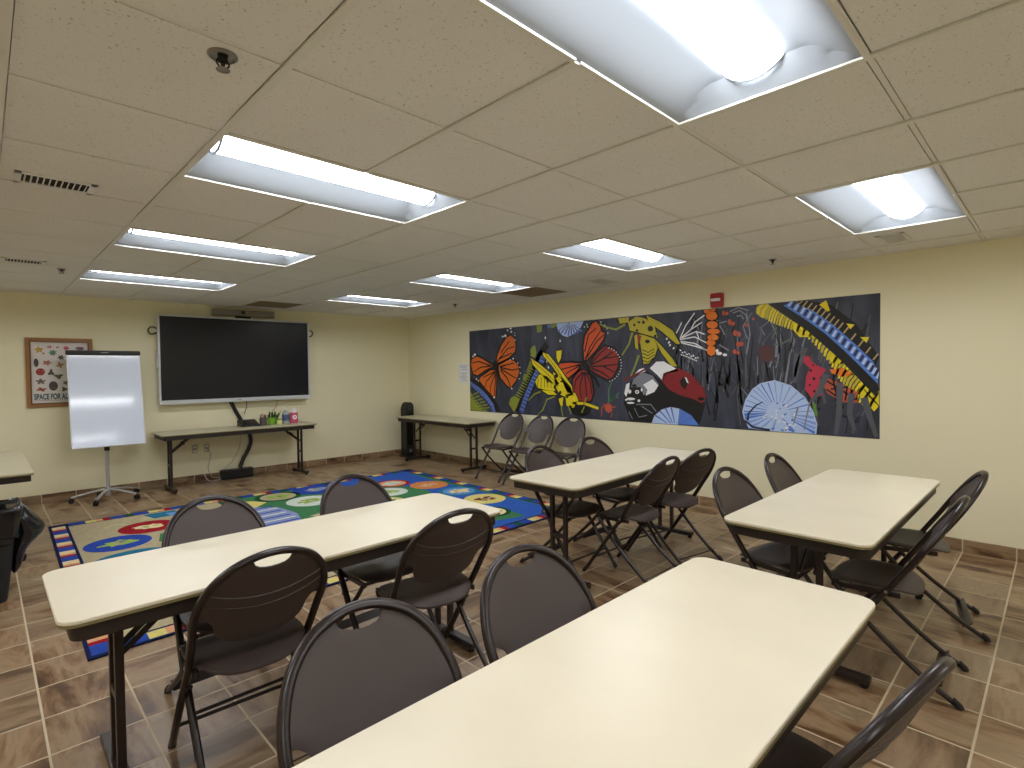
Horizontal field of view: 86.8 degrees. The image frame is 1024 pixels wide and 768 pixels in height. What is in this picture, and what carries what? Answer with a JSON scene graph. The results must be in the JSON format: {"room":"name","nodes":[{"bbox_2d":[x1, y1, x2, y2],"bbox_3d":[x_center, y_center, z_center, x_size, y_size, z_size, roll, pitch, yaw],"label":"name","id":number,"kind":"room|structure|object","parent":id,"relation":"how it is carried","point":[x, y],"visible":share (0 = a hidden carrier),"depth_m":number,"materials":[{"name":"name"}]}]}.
{"room":"classroom","nodes":[
{"label":"classroom","id":0,"kind":"room"},
{"bbox_2d":[0,291,408,499],"bbox_3d":[-4.670,0.079,6.640,8.177,2.457,0.100,-2,2,-44],"label":"wall","id":1,"kind":"structure","parent":0,"point":[359,365],"depth_m":6.97,"materials":[{"name":"beige paint"}]},
{"bbox_2d":[25,337,92,407],"bbox_3d":[-5.105,-0.132,6.118,0.587,0.770,0.031,-2,2,-44],"label":"framed poster","id":2,"kind":"object","parent":1,"relation":"attached to","point":[45,358],"visible":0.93,"depth_m":6.04,"materials":[{"name":"paper"}]},
{"bbox_2d":[192,444,197,453],"bbox_3d":[-4.145,0.852,7.077,0.070,0.114,0.028,-2,2,-44],"label":"wall socket","id":3,"kind":"object","parent":1,"relation":"attached to","point":[194,447],"visible":1,"depth_m":7.08,"materials":[{"name":"plastic"}]},
{"bbox_2d":[4,449,400,505],"bbox_3d":[-4.618,1.260,6.629,7.977,0.097,0.012,-2,2,-44],"label":"baseboard","id":4,"kind":"structure","parent":1,"relation":"attached to","point":[61,496],"depth_m":7.05,"materials":[{"name":"tile"}]},
{"bbox_2d":[204,443,209,451],"bbox_3d":[-4.045,0.848,7.175,0.070,0.114,0.028,-2,2,-44],"label":"wall socket","id":5,"kind":"object","parent":1,"relation":"attached to","point":[206,446],"visible":1,"depth_m":7.18,"materials":[{"name":"plastic"}]},
{"bbox_2d":[147,314,312,404],"bbox_3d":[-3.729,-0.328,7.400,2.105,1.130,0.127,-2,2,-44],"label":"wall screen","id":6,"kind":"object","parent":1,"relation":"attached to","point":[200,359],"visible":1,"depth_m":7.26,"materials":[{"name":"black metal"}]},
{"bbox_2d":[229,402,252,467],"bbox_3d":[-3.732,0.661,7.444,0.321,0.986,0.072,-2,2,-44],"label":"cable sleeve","id":7,"kind":"object","parent":6,"relation":"hanging from","point":[232,404],"visible":0.78,"depth_m":7.45,"materials":[{"name":"black plastic"}]},
{"bbox_2d":[211,308,274,318],"bbox_3d":[-3.682,-0.941,7.440,0.800,0.145,0.125,-2,2,-44],"label":"bar","id":8,"kind":"object","parent":1,"relation":"attached to","point":[246,314],"visible":0.98,"depth_m":7.41,"materials":[{"name":"black plastic"}]},
{"bbox_2d":[0,0,1023,318],"bbox_3d":[-1.188,-1.043,3.054,7.977,0.138,9.875,-2,2,-44],"label":"ceiling","id":9,"kind":"structure","parent":0,"point":[542,151],"depth_m":2.19,"materials":[{"name":"tile"}]},
{"bbox_2d":[0,257,46,265],"bbox_3d":[-3.893,-0.976,4.313,0.270,0.012,0.200,-2,2,-44],"label":"ceiling vent","id":10,"kind":"object","parent":9,"relation":"in","point":[3,259],"visible":1,"depth_m":4.30,"materials":[{"name":"white plastic"}]},
{"bbox_2d":[12,169,97,194],"bbox_3d":[-2.172,-0.953,2.576,0.300,0.012,0.190,-2,2,-44],"label":"ceiling vent","id":11,"kind":"object","parent":9,"relation":"in","point":[24,177],"visible":1,"depth_m":2.57,"materials":[{"name":"white plastic"}]},
{"bbox_2d":[81,269,233,289],"bbox_3d":[-3.442,-1.052,5.308,1.220,0.078,0.610,-2,2,-44],"label":"ceiling light","id":12,"kind":"object","parent":9,"relation":"attached to","point":[90,274],"visible":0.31,"depth_m":5.44,"materials":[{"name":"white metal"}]},
{"bbox_2d":[92,270,220,283],"bbox_3d":[-3.442,-1.064,5.308,1.084,0.042,0.188,-2,2,-44],"label":"diffuser","id":13,"kind":"object","parent":12,"relation":"attached to","point":[92,270],"depth_m":5.25,"materials":[{"name":"white plastic"}]},
{"bbox_2d":[116,227,313,265],"bbox_3d":[-2.160,-1.034,4.003,1.220,0.078,0.610,-2,2,-44],"label":"ceiling light","id":14,"kind":"object","parent":9,"relation":"attached to","point":[135,238],"visible":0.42,"depth_m":4.09,"materials":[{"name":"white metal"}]},
{"bbox_2d":[129,229,294,255],"bbox_3d":[-2.160,-1.047,4.002,1.084,0.042,0.188,-2,2,-44],"label":"diffuser","id":15,"kind":"object","parent":14,"relation":"attached to","point":[131,231],"depth_m":3.92,"materials":[{"name":"white plastic"}]},
{"bbox_2d":[207,47,237,73],"bbox_3d":[-0.835,-0.927,1.562,0.080,0.045,0.080,-2,2,-44],"label":"sprinkler head","id":16,"kind":"object","parent":9,"relation":"attached to","point":[224,56],"visible":1,"depth_m":1.55},
{"bbox_2d":[245,300,302,307],"bbox_3d":[-3.209,-1.067,7.247,0.610,0.015,0.610,-2,2,-44],"label":"ceiling vent","id":17,"kind":"object","parent":9,"relation":"in","point":[258,303],"visible":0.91,"depth_m":7.23,"materials":[{"name":"brown metal"}]},
{"bbox_2d":[186,132,462,221],"bbox_3d":[-0.877,-1.017,2.697,1.220,0.078,0.610,-2,2,-44],"label":"ceiling light","id":18,"kind":"object","parent":9,"relation":"attached to","point":[232,161],"visible":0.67,"depth_m":2.72,"materials":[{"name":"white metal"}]},
{"bbox_2d":[211,136,434,204],"bbox_3d":[-0.877,-1.029,2.697,1.084,0.042,0.188,-2,2,-44],"label":"diffuser","id":19,"kind":"object","parent":18,"relation":"attached to","point":[227,146],"depth_m":2.58,"materials":[{"name":"white plastic"}]},
{"bbox_2d":[329,294,427,306],"bbox_3d":[-1.702,-1.113,7.017,1.220,0.078,0.610,-2,2,-44],"label":"ceiling light","id":20,"kind":"object","parent":9,"relation":"attached to","point":[358,299],"visible":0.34,"depth_m":7.22,"materials":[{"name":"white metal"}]},
{"bbox_2d":[349,295,411,301],"bbox_3d":[-1.702,-1.125,7.017,1.084,0.042,0.188,-2,2,-44],"label":"diffuser","id":21,"kind":"object","parent":20,"relation":"attached to","point":[349,295],"depth_m":6.99,"materials":[{"name":"white plastic"}]},
{"bbox_2d":[412,272,526,291],"bbox_3d":[-0.419,-1.095,5.712,1.220,0.078,0.610,-2,2,-44],"label":"ceiling light","id":22,"kind":"object","parent":9,"relation":"attached to","point":[442,280],"visible":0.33,"depth_m":5.89,"materials":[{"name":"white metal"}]},
{"bbox_2d":[438,275,511,285],"bbox_3d":[-0.420,-1.108,5.711,1.084,0.042,0.188,-2,2,-44],"label":"diffuser","id":23,"kind":"object","parent":22,"relation":"attached to","point":[446,276],"depth_m":5.69,"materials":[{"name":"white plastic"}]},
{"bbox_2d":[502,287,566,296],"bbox_3d":[0.234,-1.084,6.354,0.610,0.015,0.610,-2,2,-44],"label":"ceiling vent","id":24,"kind":"object","parent":9,"relation":"in","point":[535,291],"visible":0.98,"depth_m":6.36,"materials":[{"name":"metal"}]},
{"bbox_2d":[586,279,617,284],"bbox_3d":[0.945,-1.062,5.630,0.300,0.012,0.200,-2,2,-44],"label":"ceiling vent","id":25,"kind":"object","parent":9,"relation":"in","point":[598,281],"visible":1,"depth_m":5.59,"materials":[{"name":"metal"}]},
{"bbox_2d":[544,237,683,270],"bbox_3d":[0.863,-1.078,4.406,1.220,0.078,0.610,-2,2,-44],"label":"ceiling light","id":26,"kind":"object","parent":9,"relation":"attached to","point":[604,252],"visible":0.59,"depth_m":4.56,"materials":[{"name":"white plastic"}]},
{"bbox_2d":[582,239,661,261],"bbox_3d":[0.863,-1.091,4.406,1.084,0.042,0.188,-2,2,-44],"label":"diffuser","id":27,"kind":"object","parent":26,"relation":"attached to","point":[646,256],"depth_m":4.40,"materials":[{"name":"white plastic"}]},
{"bbox_2d":[485,0,860,122],"bbox_3d":[0.405,-1.000,1.392,1.220,0.078,0.610,-2,2,-44],"label":"ceiling light","id":28,"kind":"object","parent":9,"relation":"attached to","point":[686,59],"visible":1,"depth_m":1.60,"materials":[{"name":"white plastic"}]},
{"bbox_2d":[638,0,782,79],"bbox_3d":[0.405,-1.012,1.392,1.084,0.042,0.188,-2,2,-44],"label":"diffuser","id":29,"kind":"object","parent":28,"relation":"attached to","point":[731,37],"depth_m":1.57,"materials":[{"name":"white plastic"}]},
{"bbox_2d":[797,165,964,232],"bbox_3d":[2.145,-1.061,3.101,1.220,0.078,0.610,-2,2,-44],"label":"ceiling light","id":30,"kind":"object","parent":9,"relation":"attached to","point":[921,195],"visible":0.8,"depth_m":3.17,"materials":[{"name":"white plastic"}]},
{"bbox_2d":[853,175,922,218],"bbox_3d":[2.145,-1.073,3.101,1.084,0.042,0.188,-2,2,-44],"label":"diffuser","id":31,"kind":"object","parent":30,"relation":"attached to","point":[892,196],"depth_m":3.10,"materials":[{"name":"white plastic"}]},
{"bbox_2d":[875,232,912,243],"bbox_3d":[2.736,-1.040,3.871,0.330,0.012,0.170,-2,2,-44],"label":"ceiling vent","id":32,"kind":"object","parent":9,"relation":"in","point":[901,236],"visible":1,"depth_m":3.84,"materials":[{"name":"metal"}]},
{"bbox_2d":[0,455,1023,767],"bbox_3d":[-1.161,1.380,3.113,7.977,0.050,9.875,-2,2,-44],"label":"floor","id":33,"kind":"structure","parent":0,"point":[55,702],"depth_m":2.65,"materials":[{"name":"tile"}]},
{"bbox_2d":[0,450,33,560],"bbox_3d":[-4.382,1.008,4.447,0.610,0.700,1.700,-2,2,-44],"label":"folding table","id":34,"kind":"object","parent":33,"relation":"on","point":[14,466],"visible":0.77,"depth_m":4.21,"materials":[{"name":"laminate"}]},
{"bbox_2d":[0,497,44,602],"bbox_3d":[-3.381,1.072,3.400,0.680,0.601,0.434,-2,2,-44],"label":"waste bin","id":35,"kind":"object","parent":33,"relation":"on","point":[20,526],"visible":1,"depth_m":3.42,"materials":[{"name":"plastic"}]},
{"bbox_2d":[65,350,145,505],"bbox_3d":[-4.637,0.468,6.179,0.710,1.701,0.681,-2,2,-44],"label":"easel","id":36,"kind":"object","parent":33,"relation":"on","point":[105,397],"visible":1,"depth_m":6.13,"materials":[{"name":"white plastic"}]},
{"bbox_2d":[195,450,219,480],"bbox_3d":[-3.996,1.071,7.142,0.308,0.428,0.051,-2,2,-37],"label":"power cable","id":37,"kind":"object","parent":33,"relation":"on","point":[195,450],"visible":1,"depth_m":7.11,"materials":[{"name":"white plastic"}]},
{"bbox_2d":[161,495,283,758],"bbox_3d":[-1.212,0.952,2.337,0.447,0.857,0.593,-2,2,-44],"label":"folding chair","id":38,"kind":"object","parent":33,"relation":"on","point":[190,523],"visible":0.41,"depth_m":2.44,"materials":[{"name":"brown plastic"}]},
{"bbox_2d":[151,421,316,493],"bbox_3d":[-3.591,0.928,7.144,1.880,0.712,0.560,-2,2,-44],"label":"folding table","id":39,"kind":"object","parent":33,"relation":"on","point":[185,435],"visible":1,"depth_m":6.83,"materials":[{"name":"laminate"}]},
{"bbox_2d":[237,419,259,426],"bbox_3d":[-3.555,0.526,7.300,0.230,0.084,0.200,-2,2,-44],"label":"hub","id":40,"kind":"object","parent":39,"relation":"on","point":[248,422],"visible":1,"depth_m":7.27,"materials":[{"name":"black plastic"}]},
{"bbox_2d":[259,413,266,425],"bbox_3d":[-3.392,0.482,7.375,0.093,0.163,0.093,-2,2,-44],"label":"pen cup","id":41,"kind":"object","parent":39,"relation":"on","point":[263,421],"visible":1,"depth_m":7.34,"materials":[{"name":"black plastic"}]},
{"bbox_2d":[267,412,275,424],"bbox_3d":[-3.314,0.473,7.452,0.112,0.175,0.112,-2,2,-44],"label":"cup","id":42,"kind":"object","parent":39,"relation":"on","point":[271,419],"visible":1,"depth_m":7.42,"materials":[{"name":"plastic"}]},
{"bbox_2d":[270,411,280,423],"bbox_3d":[-3.329,0.462,7.602,0.138,0.191,0.155,0,1,14],"label":"plant","id":43,"kind":"object","parent":39,"relation":"on","point":[278,414],"visible":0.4,"depth_m":7.60,"materials":[{"name":"green plant"}]},
{"bbox_2d":[282,405,289,423],"bbox_3d":[-3.182,0.426,7.609,0.099,0.259,0.099,-1,1,-20],"label":"sanitizer bottle","id":44,"kind":"object","parent":39,"relation":"on","point":[285,414],"visible":1,"depth_m":7.57,"materials":[{"name":"white plastic"}]},
{"bbox_2d":[290,408,297,422],"bbox_3d":[-3.093,0.450,7.669,0.110,0.207,0.074,-2,2,-44],"label":"bottle","id":45,"kind":"object","parent":39,"relation":"on","point":[293,414],"visible":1,"depth_m":7.64,"materials":[{"name":"plastic"}]},
{"bbox_2d":[220,466,253,479],"bbox_3d":[-3.754,1.217,7.385,0.400,0.125,0.113,-2,2,-44],"label":"box","id":46,"kind":"object","parent":33,"relation":"on","point":[234,473],"visible":1,"depth_m":7.33,"materials":[{"name":"black plastic"}]},
{"bbox_2d":[208,449,218,477],"bbox_3d":[-3.961,1.054,7.199,0.157,0.400,0.025,-2,2,-34],"label":"power cable","id":47,"kind":"object","parent":46,"relation":"attached to","point":[208,449],"visible":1,"depth_m":7.17,"materials":[{"name":"grey plastic"}]},
{"bbox_2d":[168,546,327,767],"bbox_3d":[-0.958,0.958,1.978,0.447,0.857,0.593,-2,2,-42],"label":"folding chair","id":48,"kind":"object","parent":33,"relation":"on","point":[251,610],"visible":0.93,"depth_m":1.85,"materials":[{"name":"brown plastic"}]},
{"bbox_2d":[42,493,500,767],"bbox_3d":[-0.876,1.019,2.394,1.775,0.700,0.600,-2,2,-44],"label":"folding table","id":49,"kind":"object","parent":33,"relation":"on","point":[111,596],"visible":0.77,"depth_m":2.03,"materials":[{"name":"beige laminate"}]},
{"bbox_2d":[48,469,559,661],"bbox_3d":[-1.797,1.303,5.259,4.050,0.012,3.260,-2,2,-44],"label":"area rug","id":50,"kind":"object","parent":33,"relation":"on","point":[77,543],"visible":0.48,"depth_m":5.27,"materials":[{"name":"multicoloured carpet"}]},
{"bbox_2d":[276,597,462,767],"bbox_3d":[-0.209,0.970,1.129,0.447,0.857,0.593,-2,2,-37],"label":"folding chair","id":51,"kind":"object","parent":33,"relation":"on","point":[338,683],"visible":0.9,"depth_m":1.28,"materials":[{"name":"brown plastic"}]},
{"bbox_2d":[320,474,438,629],"bbox_3d":[-0.704,0.934,2.827,0.593,0.857,0.447,1,2,45],"label":"folding chair","id":52,"kind":"object","parent":33,"relation":"on","point":[336,497],"visible":0.44,"depth_m":2.87,"materials":[{"name":"brown plastic"}]},
{"bbox_2d":[399,402,416,457],"bbox_3d":[-1.751,0.759,9.062,0.200,0.915,0.220,-2,2,-44],"label":"tower speaker","id":53,"kind":"object","parent":33,"relation":"on","point":[407,408],"visible":0.94,"depth_m":9.00},
{"bbox_2d":[375,508,493,666],"bbox_3d":[-0.370,0.939,2.470,0.447,0.857,0.593,-2,2,-36],"label":"folding chair","id":54,"kind":"object","parent":33,"relation":"on","point":[438,554],"visible":0.8,"depth_m":2.34,"materials":[{"name":"brown plastic"}]},
{"bbox_2d":[396,414,495,471],"bbox_3d":[-1.038,0.876,8.236,0.555,0.705,1.800,-2,2,-44],"label":"folding table","id":55,"kind":"object","parent":33,"relation":"on","point":[469,423],"visible":1,"depth_m":7.88,"materials":[{"name":"laminate"}]},
{"bbox_2d":[475,412,523,482],"bbox_3d":[-0.139,0.822,7.189,0.447,0.857,0.593,1,2,42],"label":"folding chair","id":56,"kind":"object","parent":33,"relation":"on","point":[509,425],"visible":0.98,"depth_m":7.25,"materials":[{"name":"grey plastic"}]},
{"bbox_2d":[502,414,552,484],"bbox_3d":[0.227,0.827,6.795,0.447,0.857,0.593,1,2,45],"label":"folding chair","id":57,"kind":"object","parent":33,"relation":"on","point":[538,428],"visible":0.77,"depth_m":6.89,"materials":[{"name":"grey plastic"}]},
{"bbox_2d":[480,543,596,663],"bbox_3d":[0.202,0.955,1.546,0.447,0.857,0.593,-2,2,-38],"label":"folding chair","id":58,"kind":"object","parent":33,"relation":"on","point":[520,605],"visible":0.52,"depth_m":1.70,"materials":[{"name":"brown plastic"}]},
{"bbox_2d":[549,416,585,463],"bbox_3d":[0.587,0.832,6.423,0.447,0.857,0.593,0,2,39],"label":"folding chair","id":59,"kind":"object","parent":33,"relation":"on","point":[568,432],"visible":0.52,"depth_m":6.55,"materials":[{"name":"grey plastic"}]},
{"bbox_2d":[520,445,617,567],"bbox_3d":[0.396,0.895,3.929,0.447,0.857,0.593,-2,2,-44],"label":"folding chair","id":60,"kind":"object","parent":33,"relation":"on","point":[548,458],"visible":0.65,"depth_m":3.96,"materials":[{"name":"brown plastic"}]},
{"bbox_2d":[292,557,874,767],"bbox_3d":[0.269,1.034,1.236,1.845,0.700,0.590,-2,2,-44],"label":"folding table","id":61,"kind":"object","parent":33,"relation":"on","point":[706,662],"visible":1,"depth_m":1.22,"materials":[{"name":"beige laminate"}]},
{"bbox_2d":[510,447,705,588],"bbox_3d":[0.823,0.957,4.152,0.585,0.700,1.875,1,2,44],"label":"folding table","id":62,"kind":"object","parent":33,"relation":"on","point":[580,479],"visible":0.67,"depth_m":3.73,"materials":[{"name":"beige laminate"}]},
{"bbox_2d":[573,437,661,556],"bbox_3d":[0.835,0.879,4.374,0.447,0.857,0.593,-2,2,-39],"label":"folding chair","id":63,"kind":"object","parent":33,"relation":"on","point":[599,448],"visible":0.57,"depth_m":4.41,"materials":[{"name":"brown plastic"}]},
{"bbox_2d":[582,456,679,582],"bbox_3d":[0.849,0.894,3.744,0.447,0.857,0.593,-2,2,-44],"label":"folding chair","id":64,"kind":"object","parent":33,"relation":"on","point":[658,480],"visible":0.97,"depth_m":3.64,"materials":[{"name":"brown plastic"}]},
{"bbox_2d":[626,448,723,563],"bbox_3d":[1.224,0.881,4.099,0.447,0.857,0.593,-2,2,-34],"label":"folding chair","id":65,"kind":"object","parent":33,"relation":"on","point":[695,469],"visible":0.82,"depth_m":3.98,"materials":[{"name":"brown plastic"}]},
{"bbox_2d":[712,466,825,583],"bbox_3d":[1.398,0.908,2.904,0.447,0.857,0.593,-2,2,-38],"label":"folding chair","id":66,"kind":"object","parent":33,"relation":"on","point":[733,493],"visible":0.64,"depth_m":2.95,"materials":[{"name":"brown plastic"}]},
{"bbox_2d":[764,453,853,590],"bbox_3d":[1.918,0.890,3.405,0.447,0.857,0.593,-2,2,-43],"label":"folding chair","id":67,"kind":"object","parent":33,"relation":"on","point":[781,475],"visible":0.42,"depth_m":3.55,"materials":[{"name":"brown plastic"}]},
{"bbox_2d":[724,469,939,688],"bbox_3d":[1.851,0.973,3.006,1.775,0.700,0.618,-2,2,-44],"label":"folding table","id":68,"kind":"object","parent":33,"relation":"on","point":[846,513],"visible":0.86,"depth_m":2.63,"materials":[{"name":"beige laminate"}]},
{"bbox_2d":[764,656,956,767],"bbox_3d":[0.651,0.957,1.267,0.447,0.857,0.593,-2,2,-35],"label":"folding chair","id":69,"kind":"object","parent":33,"relation":"on","point":[796,751],"visible":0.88,"depth_m":1.00,"materials":[{"name":"brown plastic"}]},
{"bbox_2d":[831,495,969,710],"bbox_3d":[1.768,0.913,2.550,0.593,0.857,0.447,1,2,43],"label":"folding chair","id":70,"kind":"object","parent":33,"relation":"on","point":[880,578],"visible":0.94,"depth_m":2.49,"materials":[{"name":"brown plastic"}]},
{"bbox_2d":[860,470,990,642],"bbox_3d":[2.317,0.894,3.083,0.593,0.857,0.447,0,2,35],"label":"folding chair","id":71,"kind":"object","parent":33,"relation":"on","point":[904,540],"visible":0.57,"depth_m":3.01,"materials":[{"name":"brown plastic"}]},
{"bbox_2d":[408,228,1023,548],"bbox_3d":[1.705,0.025,5.911,0.100,2.457,9.875,-2,2,-44],"label":"wall","id":72,"kind":"structure","parent":0,"point":[952,317],"depth_m":4.39,"materials":[{"name":"beige paint"}]},
{"bbox_2d":[458,364,468,382],"bbox_3d":[-0.746,-0.164,8.327,0.003,0.290,0.240,-2,2,-44],"label":"notice","id":73,"kind":"object","parent":72,"relation":"attached to","point":[463,368],"visible":1,"depth_m":8.32,"materials":[{"name":"paper"}]},
{"bbox_2d":[469,293,879,438],"bbox_3d":[1.200,-0.171,6.343,0.007,1.206,5.251,-2,2,-44],"label":"wall mural","id":74,"kind":"object","parent":72,"relation":"attached to","point":[812,366],"visible":1,"depth_m":5.55,"materials":[{"name":"paint"}]},
{"bbox_2d":[710,292,723,307],"bbox_3d":[2.047,-0.839,5.414,0.065,0.140,0.124,-2,2,-44],"label":"fire alarm","id":75,"kind":"object","parent":72,"relation":"attached to","point":[716,299],"visible":1,"depth_m":5.39,"materials":[{"name":"red plastic"}]},
{"bbox_2d":[416,449,1023,562],"bbox_3d":[1.683,1.206,5.896,0.012,0.097,9.863,-2,2,-44],"label":"baseboard","id":76,"kind":"structure","parent":72,"relation":"attached to","point":[956,544],"depth_m":4.14,"materials":[{"name":"tile"}]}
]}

